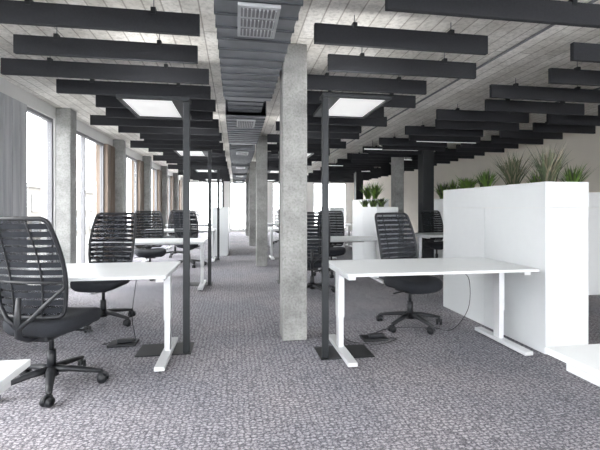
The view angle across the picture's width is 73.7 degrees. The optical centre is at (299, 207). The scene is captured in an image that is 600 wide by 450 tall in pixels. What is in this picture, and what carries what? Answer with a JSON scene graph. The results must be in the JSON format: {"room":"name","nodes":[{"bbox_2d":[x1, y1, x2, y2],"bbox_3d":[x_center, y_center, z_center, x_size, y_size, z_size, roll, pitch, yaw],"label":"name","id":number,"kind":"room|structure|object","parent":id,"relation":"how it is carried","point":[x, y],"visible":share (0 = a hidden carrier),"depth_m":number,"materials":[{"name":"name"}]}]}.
{"room":"open-plan office","nodes":[
{"label":"open-plan office","id":0,"kind":"room"},
{"bbox_2d":[0,77,181,313],"bbox_3d":[-4.172,-0.150,8.194,0.250,2.800,24.900,0,0,-9],"label":"wall","id":1,"kind":"structure","parent":0,"point":[14,101],"depth_m":5.37,"materials":[{"name":"white paint"}]},
{"bbox_2d":[27,107,52,225],"bbox_3d":[-3.761,-0.110,5.692,0.070,2.520,0.930,0,0,-9],"label":"window","id":2,"kind":"structure","parent":1,"relation":"in","point":[49,120],"depth_m":6.11,"materials":[{"name":"white metal"}]},
{"bbox_2d":[77,131,103,262],"bbox_3d":[-4.043,-0.110,7.455,0.070,2.520,2.160,0,0,-9],"label":"window","id":3,"kind":"structure","parent":1,"relation":"in","point":[83,136],"depth_m":7.44,"materials":[{"name":"white metal"}]},
{"bbox_2d":[126,155,136,248],"bbox_3d":[-4.502,-0.110,10.318,0.070,2.520,2.160,0,0,-9],"label":"window","id":4,"kind":"structure","parent":1,"relation":"in","point":[127,156],"depth_m":11.34,"materials":[{"name":"white metal"}]},
{"bbox_2d":[152,167,156,210],"bbox_3d":[-4.960,-0.110,13.182,0.070,2.520,2.160,0,0,-9],"label":"window","id":5,"kind":"structure","parent":1,"relation":"in","point":[154,169],"depth_m":14.20,"materials":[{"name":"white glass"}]},
{"bbox_2d":[168,175,169,218],"bbox_3d":[-5.418,-0.110,16.046,0.070,2.520,2.160,0,0,-9],"label":"window","id":6,"kind":"structure","parent":1,"relation":"in","point":[168,175],"depth_m":17.06,"materials":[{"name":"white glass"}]},
{"bbox_2d":[181,177,352,231],"bbox_3d":[-1.581,-0.150,21.115,9.450,2.800,0.200,0,0,-9],"label":"wall","id":7,"kind":"structure","parent":0,"point":[310,185],"depth_m":21.03,"materials":[{"name":"white paint"}]},
{"bbox_2d":[190,182,221,227],"bbox_3d":[-4.815,-0.110,20.598,1.800,2.480,0.100,0,0,-9],"label":"window","id":8,"kind":"structure","parent":7,"relation":"in","point":[190,182],"depth_m":20.55,"materials":[{"name":"white metal"}]},
{"bbox_2d":[230,182,245,229],"bbox_3d":[-2.741,-0.110,20.930,1.800,2.480,0.100,0,0,-9],"label":"window","id":9,"kind":"structure","parent":7,"relation":"in","point":[230,182],"depth_m":20.74,"materials":[{"name":"white metal"}]},
{"bbox_2d":[314,183,345,228],"bbox_3d":[1.604,-0.110,21.625,1.800,2.480,0.100,0,0,-9],"label":"window","id":10,"kind":"structure","parent":7,"relation":"in","point":[314,183],"depth_m":21.70,"materials":[{"name":"white metal"}]},
{"bbox_2d":[0,231,599,449],"bbox_3d":[0.370,1.325,8.921,9.450,0.150,24.900,0,0,-9],"label":"floor","id":11,"kind":"structure","parent":0,"point":[240,386],"depth_m":2.88,"materials":[{"name":"carpet"}]},
{"bbox_2d":[0,359,30,394],"bbox_3d":[-1.649,0.878,0.810,1.640,0.744,0.820,0,0,-9],"label":"office desk","id":12,"kind":"object","parent":11,"relation":"on","point":[9,369],"visible":1,"depth_m":1.26,"materials":[{"name":"white laminate"}]},
{"bbox_2d":[0,216,108,407],"bbox_3d":[-1.736,0.651,2.805,0.708,1.197,0.720,0,0,7],"label":"swivel chair","id":13,"kind":"object","parent":11,"relation":"on","point":[34,286],"visible":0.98,"depth_m":2.59,"materials":[{"name":"black plastic"}]},
{"bbox_2d":[56,108,76,288],"bbox_3d":[-3.679,-0.150,6.298,0.220,2.800,0.240,0,0,-9],"label":"column","id":14,"kind":"structure","parent":11,"relation":"on","point":[66,118],"depth_m":6.19,"materials":[{"name":"grey concrete"}]},
{"bbox_2d":[70,212,136,332],"bbox_3d":[-2.143,0.651,4.341,0.708,1.197,0.720,0,0,0],"label":"swivel chair","id":15,"kind":"object","parent":11,"relation":"on","point":[112,234],"visible":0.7,"depth_m":4.54,"materials":[{"name":"black plastic"}]},
{"bbox_2d":[113,139,125,211],"bbox_3d":[-4.137,-0.150,9.161,0.220,2.800,0.240,0,0,-9],"label":"column","id":16,"kind":"structure","parent":11,"relation":"on","point":[120,145],"depth_m":9.05,"materials":[{"name":"grey concrete"}]},
{"bbox_2d":[66,261,179,371],"bbox_3d":[-1.879,0.878,3.264,1.640,0.744,0.820,0,0,-9],"label":"office desk","id":17,"kind":"object","parent":11,"relation":"on","point":[160,271],"visible":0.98,"depth_m":3.35,"materials":[{"name":"white laminate"}]},
{"bbox_2d":[102,280,136,344],"bbox_3d":[-1.571,0.929,3.647,0.436,0.670,0.203,0,0,25],"label":"power cable","id":18,"kind":"object","parent":17,"relation":"hanging from","point":[136,280],"visible":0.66,"depth_m":3.51,"materials":[{"name":"black plastic"}]},
{"bbox_2d":[107,338,138,347],"bbox_3d":[-1.620,1.224,3.670,0.240,0.049,0.160,0,0,-9],"label":"box","id":19,"kind":"object","parent":11,"relation":"on","point":[121,342],"visible":1,"depth_m":3.64,"materials":[{"name":"black plastic"}]},
{"bbox_2d":[86,238,206,293],"bbox_3d":[-2.318,0.878,6.262,1.640,0.744,0.820,0,0,-9],"label":"office desk","id":20,"kind":"object","parent":11,"relation":"on","point":[148,241],"visible":0.51,"depth_m":6.25,"materials":[{"name":"white laminate"}]},
{"bbox_2d":[142,156,151,248],"bbox_3d":[-4.596,-0.150,12.025,0.220,2.800,0.240,0,0,-9],"label":"column","id":21,"kind":"structure","parent":11,"relation":"on","point":[147,160],"depth_m":11.91,"materials":[{"name":"grey concrete"}]},
{"bbox_2d":[134,211,165,280],"bbox_3d":[-2.697,0.651,7.164,0.708,1.197,0.720,0,0,-27],"label":"swivel chair","id":22,"kind":"object","parent":11,"relation":"on","point":[149,224],"visible":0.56,"depth_m":7.36,"materials":[{"name":"black plastic"}]},
{"bbox_2d":[116,94,194,356],"bbox_3d":[-1.283,0.155,3.714,0.600,2.190,0.740,0,0,-9],"label":"light","id":23,"kind":"object","parent":11,"relation":"on","point":[141,106],"visible":0.98,"depth_m":3.42,"materials":[{"name":"black metal"}]},
{"bbox_2d":[161,166,167,236],"bbox_3d":[-5.054,-0.150,14.889,0.220,2.800,0.240,0,0,-9],"label":"column","id":24,"kind":"structure","parent":11,"relation":"on","point":[164,169],"depth_m":14.78,"materials":[{"name":"grey concrete"}]},
{"bbox_2d":[164,210,182,257],"bbox_3d":[-3.232,0.651,10.324,0.708,1.197,0.720,0,0,2],"label":"swivel chair","id":25,"kind":"object","parent":11,"relation":"on","point":[170,220],"visible":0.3,"depth_m":10.51,"materials":[{"name":"black plastic"}]},
{"bbox_2d":[173,173,178,209],"bbox_3d":[-5.512,-0.150,17.752,0.220,2.800,0.240,0,0,-9],"label":"column","id":26,"kind":"structure","parent":11,"relation":"on","point":[175,175],"depth_m":17.64,"materials":[{"name":"grey concrete"}]},
{"bbox_2d":[142,228,215,261],"bbox_3d":[-2.824,0.878,9.422,1.640,0.744,0.820,0,0,-9],"label":"office desk","id":27,"kind":"object","parent":11,"relation":"on","point":[200,230],"visible":0.53,"depth_m":9.46,"materials":[{"name":"white laminate"}]},
{"bbox_2d":[165,223,211,248],"bbox_3d":[-3.337,0.878,12.631,1.640,0.744,0.820,0,0,-9],"label":"office desk","id":28,"kind":"object","parent":11,"relation":"on","point":[201,224],"visible":0.22,"depth_m":12.52,"materials":[{"name":"white laminate"}]},
{"bbox_2d":[173,210,206,267],"bbox_3d":[-2.383,0.651,8.627,0.708,1.197,0.720,0,0,2],"label":"swivel chair","id":29,"kind":"object","parent":11,"relation":"on","point":[177,215],"visible":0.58,"depth_m":8.40,"materials":[{"name":"black plastic"}]},
{"bbox_2d":[173,149,212,285],"bbox_3d":[-1.768,0.155,6.745,0.600,2.190,0.740,0,0,-9],"label":"light","id":30,"kind":"object","parent":11,"relation":"on","point":[193,152],"visible":0.96,"depth_m":6.45,"materials":[{"name":"black metal"}]},
{"bbox_2d":[190,210,198,227],"bbox_3d":[-3.688,0.651,13.490,0.708,1.197,0.720,0,0,-9],"label":"swivel chair","id":31,"kind":"object","parent":11,"relation":"on","point":[196,211],"visible":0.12,"depth_m":13.78,"materials":[{"name":"black plastic"}]},
{"bbox_2d":[194,168,219,259],"bbox_3d":[-2.273,0.155,9.905,0.600,2.190,0.740,0,0,-9],"label":"light","id":32,"kind":"object","parent":11,"relation":"on","point":[217,171],"visible":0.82,"depth_m":9.61,"materials":[{"name":"black metal"}]},
{"bbox_2d":[205,178,223,246],"bbox_3d":[-2.779,0.155,13.065,0.600,2.190,0.740,0,0,-9],"label":"light","id":33,"kind":"object","parent":11,"relation":"on","point":[206,179],"visible":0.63,"depth_m":12.78,"materials":[{"name":"black metal"}]},
{"bbox_2d":[212,207,228,255],"bbox_3d":[-2.206,0.615,11.192,0.420,1.270,1.600,0,0,-9],"label":"storage cabinet","id":34,"kind":"object","parent":11,"relation":"on","point":[224,211],"visible":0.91,"depth_m":10.41,"materials":[{"name":"laminate"}]},
{"bbox_2d":[246,174,248,235],"bbox_3d":[-2.350,-0.150,18.157,0.236,2.800,0.250,0,0,-9],"label":"concrete column","id":35,"kind":"structure","parent":11,"relation":"on","point":[247,176],"depth_m":18.03,"materials":[{"name":"grey concrete"}]},
{"bbox_2d":[249,161,255,245],"bbox_3d":[-1.592,-0.150,13.417,0.236,2.800,0.250,0,0,-9],"label":"concrete column","id":36,"kind":"structure","parent":11,"relation":"on","point":[252,169],"depth_m":13.29,"materials":[{"name":"grey concrete"}]},
{"bbox_2d":[256,136,266,265],"bbox_3d":[-0.833,-0.150,8.677,0.236,2.800,0.250,0,0,-9],"label":"concrete column","id":37,"kind":"structure","parent":11,"relation":"on","point":[261,146],"depth_m":8.55,"materials":[{"name":"grey concrete"}]},
{"bbox_2d":[267,169,278,258],"bbox_3d":[-0.621,0.155,10.149,0.600,2.190,0.740,0,0,-9],"label":"light","id":38,"kind":"object","parent":11,"relation":"on","point":[268,170],"visible":0.3,"depth_m":9.97,"materials":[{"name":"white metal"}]},
{"bbox_2d":[267,223,278,225],"bbox_3d":[-0.450,0.878,13.195,1.640,0.744,0.820,0,0,-9],"label":"office desk","id":39,"kind":"object","parent":11,"relation":"on","point":[268,224],"visible":0.02,"depth_m":13.06,"materials":[{"name":"white laminate"}]},
{"bbox_2d":[273,209,278,243],"bbox_3d":[-0.627,0.651,13.980,0.708,1.197,0.720,0,0,-9],"label":"swivel chair","id":40,"kind":"object","parent":11,"relation":"on","point":[276,215],"visible":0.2,"depth_m":14.16,"materials":[{"name":"black plastic"}]},
{"bbox_2d":[280,44,306,340],"bbox_3d":[-0.067,-0.150,3.888,0.236,2.800,0.250,0,0,-9],"label":"concrete column","id":41,"kind":"structure","parent":11,"relation":"on","point":[293,74],"depth_m":3.77,"materials":[{"name":"grey concrete"}]},
{"bbox_2d":[277,151,313,283],"bbox_3d":[-0.116,0.155,6.989,0.600,2.190,0.740,0,0,-9],"label":"light","id":42,"kind":"object","parent":11,"relation":"on","point":[309,154],"visible":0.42,"depth_m":6.61,"materials":[{"name":"black metal"}]},
{"bbox_2d":[268,228,336,259],"bbox_3d":[0.055,0.878,10.035,1.640,0.744,0.820,0,0,-9],"label":"office desk","id":43,"kind":"object","parent":11,"relation":"on","point":[272,230],"visible":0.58,"depth_m":9.91,"materials":[{"name":"white laminate"}]},
{"bbox_2d":[307,212,334,292],"bbox_3d":[0.188,0.651,5.848,0.708,1.197,0.720,0,0,2],"label":"swivel chair","id":44,"kind":"object","parent":11,"relation":"on","point":[314,219],"visible":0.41,"depth_m":5.62,"materials":[{"name":"black plastic"}]},
{"bbox_2d":[313,211,345,277],"bbox_3d":[0.572,0.651,7.439,0.708,1.197,0.720,0,0,2],"label":"swivel chair","id":45,"kind":"object","parent":11,"relation":"on","point":[337,227],"visible":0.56,"depth_m":7.63,"materials":[{"name":"black plastic"}]},
{"bbox_2d":[319,207,344,246],"bbox_3d":[0.930,0.615,12.099,0.420,1.270,1.600,0,0,-9],"label":"storage cabinet","id":46,"kind":"object","parent":11,"relation":"on","point":[342,209],"visible":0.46,"depth_m":11.33,"materials":[{"name":"laminate"}]},
{"bbox_2d":[345,223,351,246],"bbox_3d":[2.354,0.878,13.137,1.640,0.744,0.820,0,0,-9],"label":"office desk","id":47,"kind":"object","parent":11,"relation":"on","point":[348,224],"visible":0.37,"depth_m":13.01,"materials":[{"name":"white laminate"}]},
{"bbox_2d":[313,93,391,359],"bbox_3d":[0.415,0.155,3.672,0.600,2.190,0.740,0,0,-9],"label":"light","id":48,"kind":"object","parent":11,"relation":"on","point":[334,105],"visible":0.98,"depth_m":3.30,"materials":[{"name":"black metal"}]},
{"bbox_2d":[330,236,383,283],"bbox_3d":[0.577,0.878,6.776,1.640,0.744,0.820,0,0,-9],"label":"office desk","id":49,"kind":"object","parent":11,"relation":"on","point":[333,239],"visible":0.31,"depth_m":6.83,"materials":[{"name":"white laminate"}]},
{"bbox_2d":[354,170,362,199],"bbox_3d":[2.202,-0.150,15.037,0.280,2.800,0.280,0,0,-9],"label":"steel column","id":50,"kind":"structure","parent":11,"relation":"on","point":[358,176],"depth_m":14.90,"materials":[{"name":"metal"}]},
{"bbox_2d":[352,199,388,250],"bbox_3d":[1.847,0.512,10.676,0.420,1.475,1.700,0,0,-9],"label":"cabinet","id":51,"kind":"object","parent":11,"relation":"on","point":[355,203],"visible":0.1,"depth_m":11.00,"materials":[{"name":"laminate"}]},
{"bbox_2d":[359,184,371,198],"bbox_3d":[1.842,-0.457,10.800,0.618,0.534,0.633,0,0,28],"label":"potted plant","id":52,"kind":"object","parent":51,"relation":"on","point":[367,194],"visible":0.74,"depth_m":10.76,"materials":[{"name":"green plant"}]},
{"bbox_2d":[366,181,383,198],"bbox_3d":[1.908,-0.449,10.226,0.626,0.518,0.671,0,0,-9],"label":"potted plant","id":53,"kind":"object","parent":51,"relation":"on","point":[376,191],"visible":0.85,"depth_m":10.14,"materials":[{"name":"green plant"}]},
{"bbox_2d":[344,336,396,344],"bbox_3d":[0.652,1.049,3.704,0.568,0.398,0.132,0,0,-15],"label":"power cable","id":54,"kind":"object","parent":11,"relation":"on","point":[344,336],"visible":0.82,"depth_m":3.69,"materials":[{"name":"black plastic"}]},
{"bbox_2d":[359,333,388,341],"bbox_3d":[0.705,1.224,3.819,0.240,0.049,0.160,0,0,-9],"label":"box","id":55,"kind":"object","parent":11,"relation":"on","point":[371,337],"visible":1,"depth_m":3.79,"materials":[{"name":"black plastic"}]},
{"bbox_2d":[353,207,397,259],"bbox_3d":[1.531,0.615,8.347,0.420,1.270,1.600,0,0,-9],"label":"storage cabinet","id":56,"kind":"object","parent":11,"relation":"on","point":[363,217],"visible":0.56,"depth_m":8.20,"materials":[{"name":"laminate"}]},
{"bbox_2d":[358,199,368,206],"bbox_3d":[1.441,-0.119,8.837,0.346,0.198,0.407,0,0,32],"label":"potted plant","id":57,"kind":"object","parent":56,"relation":"on","point":[365,203],"visible":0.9,"depth_m":8.80,"materials":[{"name":"green plant"}]},
{"bbox_2d":[369,198,377,206],"bbox_3d":[1.519,-0.121,8.341,0.437,0.202,0.410,0,0,-9],"label":"potted plant","id":58,"kind":"object","parent":56,"relation":"on","point":[372,203],"visible":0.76,"depth_m":8.30,"materials":[{"name":"green plant"}]},
{"bbox_2d":[375,198,388,206],"bbox_3d":[1.605,-0.121,7.871,0.431,0.202,0.423,0,0,-9],"label":"potted plant","id":59,"kind":"object","parent":56,"relation":"on","point":[381,202],"visible":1,"depth_m":7.81,"materials":[{"name":"green plant"}]},
{"bbox_2d":[391,157,403,212],"bbox_3d":[2.579,-0.150,10.591,0.240,2.800,0.300,0,0,-9],"label":"concrete pier","id":60,"kind":"object","parent":11,"relation":"on","point":[397,163],"visible":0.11,"depth_m":10.45,"materials":[{"name":"grey concrete"}]},
{"bbox_2d":[374,212,442,334],"bbox_3d":[1.161,0.651,4.257,0.708,1.197,0.720,0,0,-25],"label":"swivel chair","id":61,"kind":"object","parent":11,"relation":"on","point":[396,237],"visible":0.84,"depth_m":4.37,"materials":[{"name":"black plastic"}]},
{"bbox_2d":[375,274,470,332],"bbox_3d":[1.196,0.923,4.021,0.980,0.662,0.341,0,0,8],"label":"power cable","id":62,"kind":"object","parent":11,"relation":"on","point":[466,274],"visible":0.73,"depth_m":4.01,"materials":[{"name":"black plastic"}]},
{"bbox_2d":[418,151,433,257],"bbox_3d":[3.055,-0.150,9.704,0.280,2.800,0.280,0,0,-9],"label":"steel column","id":63,"kind":"structure","parent":11,"relation":"on","point":[426,158],"depth_m":9.58,"materials":[{"name":"metal"}]},
{"bbox_2d":[415,232,442,257],"bbox_3d":[3.093,0.878,7.888,1.640,0.744,0.820,0,0,-9],"label":"office desk","id":64,"kind":"object","parent":11,"relation":"on","point":[419,236],"visible":0.23,"depth_m":7.76,"materials":[{"name":"white laminate"}]},
{"bbox_2d":[420,210,442,257],"bbox_3d":[2.955,0.651,8.679,0.708,1.197,0.720,0,0,-9],"label":"swivel chair","id":65,"kind":"object","parent":11,"relation":"on","point":[431,220],"visible":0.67,"depth_m":8.89,"materials":[{"name":"black plastic"}]},
{"bbox_2d":[329,257,538,366],"bbox_3d":[1.112,0.878,3.591,1.640,0.744,0.820,0,0,-9],"label":"office desk","id":66,"kind":"object","parent":11,"relation":"on","point":[348,269],"visible":0.94,"depth_m":3.50,"materials":[{"name":"white laminate"}]},
{"bbox_2d":[434,199,442,257],"bbox_3d":[3.715,0.512,9.759,0.420,1.475,1.700,0,0,-9],"label":"cabinet","id":67,"kind":"object","parent":11,"relation":"on","point":[438,203],"visible":0.16,"depth_m":9.95,"materials":[{"name":"laminate"}]},
{"bbox_2d":[436,183,448,198],"bbox_3d":[3.625,-0.455,10.220,0.760,0.530,0.680,0,0,-9],"label":"potted plant","id":68,"kind":"object","parent":67,"relation":"on","point":[439,191],"visible":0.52,"depth_m":10.15,"materials":[{"name":"green plant"}]},
{"bbox_2d":[444,179,457,189],"bbox_3d":[3.719,-0.454,9.741,0.626,0.527,0.695,0,0,-9],"label":"potted plant","id":69,"kind":"object","parent":67,"relation":"on","point":[451,185],"visible":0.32,"depth_m":9.63,"materials":[{"name":"green plant"}]},
{"bbox_2d":[443,182,588,354],"bbox_3d":[2.162,0.512,4.275,0.420,1.475,1.700,0,0,-9],"label":"cabinet","id":70,"kind":"object","parent":11,"relation":"on","point":[543,226],"visible":0.94,"depth_m":3.61,"materials":[{"name":"laminate"}]},
{"bbox_2d":[454,176,477,188],"bbox_3d":[2.031,-0.303,4.874,0.442,0.225,0.442,0,0,-9],"label":"potted fern","id":71,"kind":"object","parent":70,"relation":"on","point":[467,183],"visible":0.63,"depth_m":4.84,"materials":[{"name":"green plant"}]},
{"bbox_2d":[474,168,499,186],"bbox_3d":[2.131,-0.324,4.534,0.427,0.267,0.444,0,0,-9],"label":"potted fern","id":72,"kind":"object","parent":70,"relation":"on","point":[485,180],"visible":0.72,"depth_m":4.49,"materials":[{"name":"green plant"}]},
{"bbox_2d":[491,151,538,184],"bbox_3d":[2.190,-0.396,4.076,0.571,0.412,0.549,0,0,-9],"label":"potted grass","id":73,"kind":"object","parent":70,"relation":"on","point":[512,172],"depth_m":4.03,"materials":[{"name":"green plant"}]},
{"bbox_2d":[524,144,572,181],"bbox_3d":[2.288,-0.396,3.658,0.464,0.412,0.427,0,0,19],"label":"potted grass","id":74,"kind":"object","parent":70,"relation":"on","point":[548,170],"depth_m":3.61,"materials":[{"name":"green plant"}]},
{"bbox_2d":[558,164,593,181],"bbox_3d":[4.187,-0.451,6.127,0.659,0.522,0.576,0,0,-9],"label":"potted plant","id":75,"kind":"object","parent":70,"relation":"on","point":[570,177],"visible":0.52,"depth_m":6.04,"materials":[{"name":"green plant"}]},
{"bbox_2d":[545,344,599,386],"bbox_3d":[1.765,0.878,1.184,1.640,0.744,0.820,0,0,-9],"label":"office desk","id":76,"kind":"object","parent":11,"relation":"on","point":[583,361],"visible":1,"depth_m":1.36,"materials":[{"name":"white laminate"}]},
{"bbox_2d":[588,192,599,294],"bbox_3d":[4.122,0.512,6.584,0.420,1.475,1.700,0,0,-9],"label":"cabinet","id":77,"kind":"object","parent":11,"relation":"on","point":[594,197],"visible":0.02,"depth_m":5.74,"materials":[{"name":"laminate"}]},
{"bbox_2d":[524,169,540,182],"bbox_3d":[4.096,-0.452,6.833,0.667,0.524,0.680,0,0,-9],"label":"potted plant","id":78,"kind":"object","parent":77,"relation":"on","point":[534,178],"visible":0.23,"depth_m":6.79,"materials":[{"name":"green plant"}]},
{"bbox_2d":[0,0,599,177],"bbox_3d":[0.370,-1.675,8.921,9.450,0.250,24.900,0,0,-9],"label":"ceiling","id":79,"kind":"structure","parent":0,"point":[529,62],"depth_m":4.12,"materials":[{"name":"concrete"}]},
{"bbox_2d":[0,0,229,180],"bbox_3d":[-2.919,-1.424,10.268,1.980,0.249,18.652,0,0,-9],"label":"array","id":80,"kind":"object","parent":79,"relation":"hanging from","point":[158,134],"depth_m":3.97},
{"bbox_2d":[214,0,302,183],"bbox_3d":[-1.438,-1.375,9.826,0.541,0.349,21.860,0,0,-9],"label":"ventilation duct","id":81,"kind":"object","parent":79,"relation":"attached to","point":[254,36],"visible":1,"depth_m":3.32,"materials":[{"name":"black metal"}]},
{"bbox_2d":[329,141,466,171],"bbox_3d":[2.129,-1.443,11.379,2.000,0.210,6.624,0,0,-9],"label":"lights","id":82,"kind":"object","parent":79,"relation":"attached to","point":[372,141],"visible":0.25,"depth_m":9.17,"materials":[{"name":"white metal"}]},
{"bbox_2d":[267,0,599,181],"bbox_3d":[-0.016,-1.424,10.732,2.140,0.249,18.652,0,0,-9],"label":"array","id":83,"kind":"object","parent":79,"relation":"hanging from","point":[575,13],"depth_m":3.36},
{"bbox_2d":[307,42,599,181],"bbox_3d":[1.995,-1.424,11.965,1.880,0.249,16.852,0,0,-9],"label":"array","id":84,"kind":"object","parent":79,"relation":"hanging from","point":[457,125],"depth_m":5.96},
{"bbox_2d":[307,0,599,166],"bbox_3d":[1.906,-1.535,10.938,2.004,0.021,20.000,0,0,-9],"label":"conduit","id":85,"kind":"object","parent":79,"relation":"attached to","point":[592,1],"depth_m":4.24,"materials":[{"name":"grey metal"}]},
{"bbox_2d":[330,105,599,182],"bbox_3d":[3.732,-1.424,11.332,1.450,0.249,18.652,0,0,-9],"label":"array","id":86,"kind":"object","parent":79,"relation":"hanging from","point":[554,127],"depth_m":8.06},
{"bbox_2d":[353,126,599,240],"bbox_3d":[4.937,-0.150,9.651,0.200,2.800,24.900,0,0,-9],"label":"wall","id":87,"kind":"structure","parent":0,"point":[584,149],"depth_m":9.54,"materials":[{"name":"beige paint"}]},
{"label":"outside","id":88,"kind":"structure","parent":0,"visible":0},
{"bbox_2d":[77,227,211,262],"bbox_3d":[-33.454,4.350,9.838,57.040,0.200,150.000,0,0,-9],"label":"ground","id":89,"kind":"structure","parent":88,"point":[87,236],"depth_m":43.04,"materials":[{"name":"white"}]},
{"bbox_2d":[27,182,94,235],"bbox_3d":[-32.832,0.650,22.597,10.300,7.200,115.000,0,0,-9],"label":"building","id":90,"kind":"structure","parent":89,"relation":"on","point":[33,189],"depth_m":61.58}
]}

